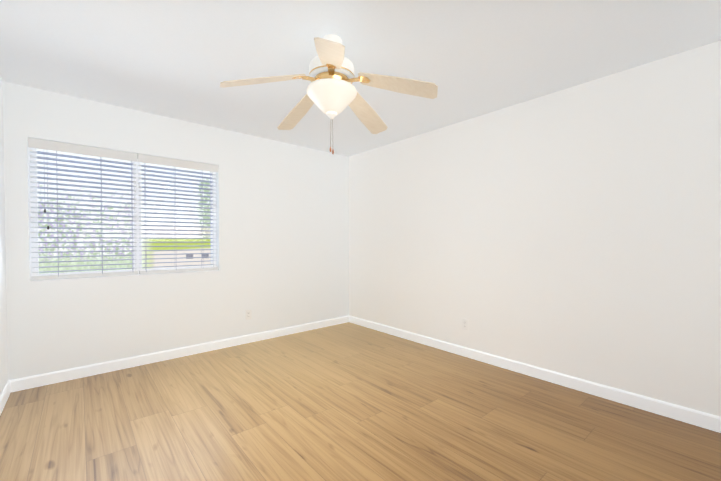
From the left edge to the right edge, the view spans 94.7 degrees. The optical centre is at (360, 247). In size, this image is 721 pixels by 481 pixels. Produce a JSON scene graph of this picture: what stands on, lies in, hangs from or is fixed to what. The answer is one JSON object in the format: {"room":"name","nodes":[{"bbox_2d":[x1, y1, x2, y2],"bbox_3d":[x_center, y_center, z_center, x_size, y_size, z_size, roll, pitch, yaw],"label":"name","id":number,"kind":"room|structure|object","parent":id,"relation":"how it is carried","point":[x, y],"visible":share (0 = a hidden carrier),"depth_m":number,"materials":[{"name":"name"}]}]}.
{"room":"empty bedroom","nodes":[
{"label":"empty bedroom","id":0,"kind":"room"},
{"bbox_2d":[0,77,7,395],"bbox_3d":[-1.443,-0.042,0.906,0.150,2.450,4.490,-1,1,-40],"label":"wall","id":1,"kind":"structure","parent":0,"point":[3,344],"depth_m":2.52,"materials":[{"name":"white paint"}]},
{"bbox_2d":[0,381,10,414],"bbox_3d":[-1.429,1.133,1.037,0.014,0.095,4.340,-1,1,-40],"label":"baseboard","id":2,"kind":"structure","parent":1,"relation":"attached to","point":[6,392],"depth_m":2.45,"materials":[{"name":"white paint"}]},
{"bbox_2d":[3,81,348,380],"bbox_3d":[-1.532,-0.093,3.828,3.800,2.450,0.150,-1,1,-41],"label":"wall","id":3,"kind":"structure","parent":0,"point":[282,232],"depth_m":3.48,"materials":[{"name":"white paint"}]},
{"bbox_2d":[28,147,215,275],"bbox_3d":[-2.208,-0.319,3.275,1.500,1.170,0.067,-1,1,-41],"label":"sliding window","id":4,"kind":"structure","parent":3,"relation":"in","point":[137,227],"depth_m":3.25,"materials":[{"name":"white plastic"}]},
{"bbox_2d":[28,138,137,279],"bbox_3d":[-2.438,-0.314,2.969,0.744,1.160,0.070,-1,1,-41],"label":"window blind","id":5,"kind":"object","parent":4,"relation":"attached to","point":[70,148],"visible":0.98,"depth_m":2.94,"materials":[{"name":"white plastic"}]},
{"bbox_2d":[137,154,217,273],"bbox_3d":[-1.876,-0.323,3.466,0.744,1.160,0.070,-1,1,-41],"label":"window blind","id":6,"kind":"object","parent":4,"relation":"attached to","point":[150,159],"visible":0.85,"depth_m":3.44,"materials":[{"name":"white plastic"}]},
{"bbox_2d":[9,316,348,391],"bbox_3d":[-1.485,1.085,3.780,3.520,0.095,0.014,-1,1,-42],"label":"baseboard","id":7,"kind":"structure","parent":3,"relation":"attached to","point":[20,384],"depth_m":3.28,"materials":[{"name":"white paint"}]},
{"bbox_2d":[246,310,251,319],"bbox_3d":[-1.322,0.798,3.924,0.070,0.115,0.008,-1,1,-42],"label":"outlet","id":8,"kind":"object","parent":3,"relation":"attached to","point":[248,314],"visible":1,"depth_m":3.92,"materials":[{"name":"white plastic"}]},
{"bbox_2d":[0,322,720,480],"bbox_3d":[-0.101,1.211,2.167,3.800,0.100,4.640,-1,1,-40],"label":"floor","id":9,"kind":"structure","parent":0,"point":[348,401],"depth_m":2.17,"materials":[{"name":"brown wood"}]},
{"bbox_2d":[0,0,720,156],"bbox_3d":[-0.101,-1.339,2.122,3.800,0.100,4.640,-1,1,-40],"label":"ceiling","id":10,"kind":"structure","parent":0,"point":[183,59],"depth_m":2.18,"materials":[{"name":"white paint"}]},
{"bbox_2d":[220,34,437,153],"bbox_3d":[-0.208,-0.937,2.118,1.256,0.704,1.201,-1,1,-40],"label":"ceiling fan","id":11,"kind":"object","parent":10,"relation":"hanging from","point":[332,92],"visible":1,"depth_m":1.99,"materials":[{"name":"beige wood"}]},
{"bbox_2d":[349,40,720,416],"bbox_3d":[1.339,-0.084,3.268,0.150,2.450,4.490,-1,1,-40],"label":"wall","id":12,"kind":"structure","parent":0,"point":[574,231],"depth_m":2.70,"materials":[{"name":"white paint"}]},
{"bbox_2d":[462,318,467,329],"bbox_3d":[1.088,0.803,3.457,0.008,0.115,0.070,-1,1,-40],"label":"outlet","id":13,"kind":"object","parent":12,"relation":"attached to","point":[464,324],"visible":1,"depth_m":3.46,"materials":[{"name":"white plastic"}]},
{"bbox_2d":[349,316,720,432],"bbox_3d":[1.228,1.094,3.293,0.014,0.095,4.340,-1,1,-40],"label":"baseboard","id":14,"kind":"structure","parent":12,"relation":"attached to","point":[690,416],"depth_m":2.70,"materials":[{"name":"white paint"}]},
{"label":"outside","id":15,"kind":"structure","parent":0,"visible":0},
{"bbox_2d":[37,149,210,273],"bbox_3d":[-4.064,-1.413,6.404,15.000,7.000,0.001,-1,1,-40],"label":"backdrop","id":16,"kind":"structure","parent":15,"point":[108,226],"depth_m":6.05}
]}

